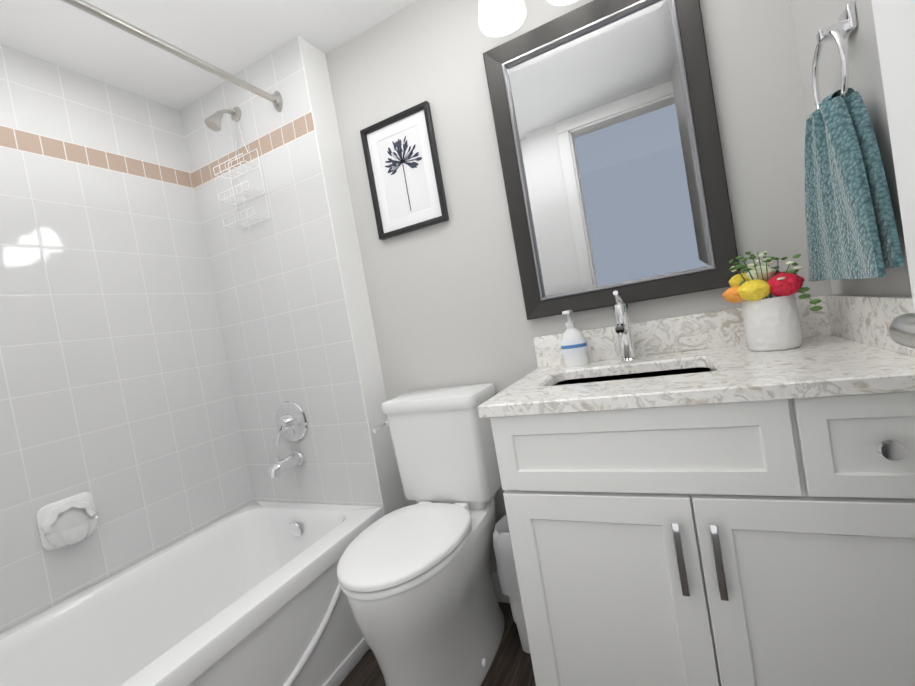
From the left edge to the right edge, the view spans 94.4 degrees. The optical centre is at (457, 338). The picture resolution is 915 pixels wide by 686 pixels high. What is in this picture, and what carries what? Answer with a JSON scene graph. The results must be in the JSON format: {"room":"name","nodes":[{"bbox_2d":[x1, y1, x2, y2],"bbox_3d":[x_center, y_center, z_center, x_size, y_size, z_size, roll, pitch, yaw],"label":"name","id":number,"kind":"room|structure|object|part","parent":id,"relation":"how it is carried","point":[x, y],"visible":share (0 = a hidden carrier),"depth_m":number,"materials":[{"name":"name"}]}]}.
{"room":"bathroom","nodes":[
{"label":"bathroom","id":0,"kind":"room"},
{"bbox_2d":[0,0,416,109],"bbox_3d":[-0.790,-1.111,0.341,2.600,0.060,2.970,-9,2,26],"label":"ceiling","id":1,"kind":"structure","parent":0,"point":[233,37],"depth_m":1.52,"materials":[{"name":"white paint"}]},
{"bbox_2d":[298,35,405,515],"bbox_3d":[-0.383,-0.042,1.710,0.004,2.270,0.144,-9,2,26],"label":"wall","id":2,"kind":"structure","parent":0,"point":[322,106],"depth_m":1.70,"materials":[{"name":"white paint"}]},
{"bbox_2d":[339,602,535,685],"bbox_3d":[-0.394,1.184,0.414,2.600,0.060,2.970,-9,2,26],"label":"floor","id":3,"kind":"structure","parent":0,"point":[511,664],"depth_m":1.37,"materials":[{"name":"brown wood"}]},
{"bbox_2d":[0,501,383,685],"bbox_3d":[-0.880,0.994,1.243,0.755,0.428,1.333,-9,2,26],"label":"bathtub","id":4,"kind":"object","parent":3,"relation":"on","point":[252,594],"visible":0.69,"depth_m":1.38,"materials":[{"name":"white ceramic"}]},
{"bbox_2d":[337,383,504,685],"bbox_3d":[-0.101,0.639,1.341,0.387,0.856,0.672,-9,2,26],"label":"toilet","id":5,"kind":"object","parent":3,"relation":"on","point":[417,585],"visible":1,"depth_m":1.27,"materials":[{"name":"white ceramic"}]},
{"bbox_2d":[493,514,529,652],"bbox_3d":[0.265,0.796,1.420,0.194,0.418,0.228,-9,2,26],"label":"trash bin","id":6,"kind":"object","parent":3,"relation":"on","point":[506,566],"visible":0.25,"depth_m":1.35,"materials":[{"name":"white plastic"}]},
{"bbox_2d":[477,291,914,685],"bbox_3d":[0.582,0.405,1.057,0.814,1.103,0.573,-9,2,26],"label":"bathroom vanity","id":7,"kind":"object","parent":3,"relation":"on","point":[706,499],"visible":1,"depth_m":0.83,"materials":[{"name":"white paint"}]},
{"bbox_2d":[477,294,914,418],"bbox_3d":[0.527,0.072,1.053,0.814,0.213,0.560,-9,2,26],"label":"countertop","id":8,"kind":"structure","parent":7,"relation":"on","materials":[{"name":"stone"}]},
{"bbox_2d":[560,310,588,366],"bbox_3d":[0.363,-0.001,1.345,0.081,0.178,0.065,-9,2,26],"label":"soap dispenser","id":9,"kind":"object","parent":8,"relation":"on","point":[573,347],"visible":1,"depth_m":1.33,"materials":[{"name":"white plastic"}]},
{"bbox_2d":[612,291,638,361],"bbox_3d":[0.476,-0.034,1.226,0.052,0.213,0.158,-9,2,26],"label":"faucet","id":10,"kind":"object","parent":8,"relation":"on","point":[623,329],"depth_m":1.25,"materials":[{"name":"silver metal"}]},
{"bbox_2d":[722,251,822,350],"bbox_3d":[0.769,-0.098,1.056,0.181,0.249,0.134,-9,2,26],"label":"flower vase","id":11,"kind":"object","parent":8,"relation":"on","point":[771,323],"visible":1,"depth_m":1.02,"materials":[{"name":"white ceramic"}]},
{"bbox_2d":[325,0,831,572],"bbox_3d":[0.022,-0.110,1.656,2.600,2.270,0.120,-9,2,26],"label":"wall","id":12,"kind":"structure","parent":0,"point":[447,304],"depth_m":1.52,"materials":[{"name":"grey paint"}]},
{"bbox_2d":[0,44,253,633],"bbox_3d":[-1.421,0.147,1.419,0.120,2.270,1.600,-9,2,26],"label":"wall tiles","id":13,"kind":"structure","parent":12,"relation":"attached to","point":[117,401],"depth_m":1.56,"materials":[{"name":"white tile"}]},
{"bbox_2d":[36,492,97,549],"bbox_3d":[-1.252,0.598,1.384,0.084,0.151,0.148,-9,2,26],"label":"soap dish","id":14,"kind":"object","parent":13,"relation":"attached to","point":[69,520],"visible":1,"depth_m":1.38,"materials":[{"name":"white ceramic"}]},
{"bbox_2d":[179,36,383,511],"bbox_3d":[-0.719,0.011,1.879,0.756,2.270,0.143,-9,2,26],"label":"wall tile","id":15,"kind":"structure","parent":12,"relation":"attached to","point":[277,284],"depth_m":1.78,"materials":[{"name":"white tile"}]},
{"bbox_2d":[61,0,282,111],"bbox_3d":[-1.002,-0.874,1.087,0.045,0.081,1.337,-9,2,26],"label":"curtain rod","id":16,"kind":"object","parent":15,"relation":"attached to","point":[275,98],"visible":1,"depth_m":1.30,"materials":[{"name":"silver metal"}]},
{"bbox_2d":[204,106,269,228],"bbox_3d":[-0.929,-0.727,1.736,0.187,0.497,0.141,-9,2,26],"label":"shower head","id":17,"kind":"object","parent":15,"relation":"attached to","point":[213,122],"visible":1,"depth_m":1.75},
{"bbox_2d":[268,450,304,477],"bbox_3d":[-0.723,0.525,1.769,0.064,0.082,0.162,-9,2,26],"label":"tub spout","id":18,"kind":"object","parent":15,"relation":"attached to","point":[278,467],"visible":1,"depth_m":1.75,"materials":[{"name":"silver metal"}]},
{"bbox_2d":[275,401,306,444],"bbox_3d":[-0.736,0.363,1.803,0.180,0.180,0.079,-9,2,26],"label":"shower valve","id":19,"kind":"object","parent":15,"relation":"attached to","point":[291,421],"visible":1,"depth_m":1.80,"materials":[{"name":"silver metal"}]},
{"bbox_2d":[360,101,448,239],"bbox_3d":[-0.209,-0.631,1.623,0.308,0.434,0.025,-9,2,26],"label":"framed art","id":20,"kind":"object","parent":12,"relation":"attached to","point":[400,151],"visible":1,"depth_m":1.62,"materials":[{"name":"black"}]},
{"bbox_2d":[492,572,509,602],"bbox_3d":[0.135,0.966,1.650,0.687,0.112,0.013,-9,2,26],"label":"baseboard","id":21,"kind":"structure","parent":12,"relation":"attached to","point":[501,596],"depth_m":1.62,"materials":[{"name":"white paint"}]},
{"bbox_2d":[479,0,576,36],"bbox_3d":[0.315,-1.119,1.230,0.565,0.215,0.182,-9,2,26],"label":"sconce","id":22,"kind":"object","parent":12,"relation":"attached to","point":[498,18],"visible":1,"depth_m":1.35,"materials":[{"name":"white glass"}]},
{"bbox_2d":[483,0,740,319],"bbox_3d":[0.444,-0.557,1.315,0.625,0.911,0.032,-9,2,26],"label":"mirror","id":23,"kind":"object","parent":12,"relation":"attached to","point":[608,140],"visible":0.94,"depth_m":1.30,"materials":[{"name":"grey mirror"}]},
{"bbox_2d":[790,0,911,295],"bbox_3d":[0.678,-0.182,0.373,0.120,2.270,1.600,-9,2,26],"label":"wall","id":24,"kind":"structure","parent":0,"point":[811,18],"depth_m":0.84,"materials":[{"name":"grey paint"}]},
{"bbox_2d":[804,2,903,281],"bbox_3d":[0.791,-0.385,0.887,0.078,0.519,0.400,-9,2,26],"label":"towel ring","id":25,"kind":"object","parent":24,"relation":"attached to","point":[851,231],"visible":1,"depth_m":0.80,"materials":[{"name":"teal fabric"}]},
{"bbox_2d":[804,87,903,281],"bbox_3d":[0.797,-0.305,0.893,0.061,0.359,0.400,-9,2,26],"label":"towel","id":26,"kind":"object","parent":25,"relation":"hanging from","point":[851,230],"depth_m":0.79,"materials":[{"name":"teal fabric"}]},
{"bbox_3d":[-0.074,-0.038,-0.065,0.858,2.269,0.136,-9,2,26],"label":"door frame","id":27,"kind":"structure","parent":0,"visible":0},
{"bbox_2d":[871,0,914,348],"bbox_3d":[0.270,0.006,0.104,0.082,2.035,0.616,-9,2,26],"label":"door","id":28,"kind":"structure","parent":27,"relation":"attached to","point":[894,21],"depth_m":0.35,"materials":[{"name":"white paint"}]},
{"bbox_3d":[0.341,-0.005,0.292,0.046,0.067,0.139,-9,2,26],"label":"handle","id":29,"kind":"part","parent":28,"relation":"part of","materials":[{"name":"silver metal"}]}
]}

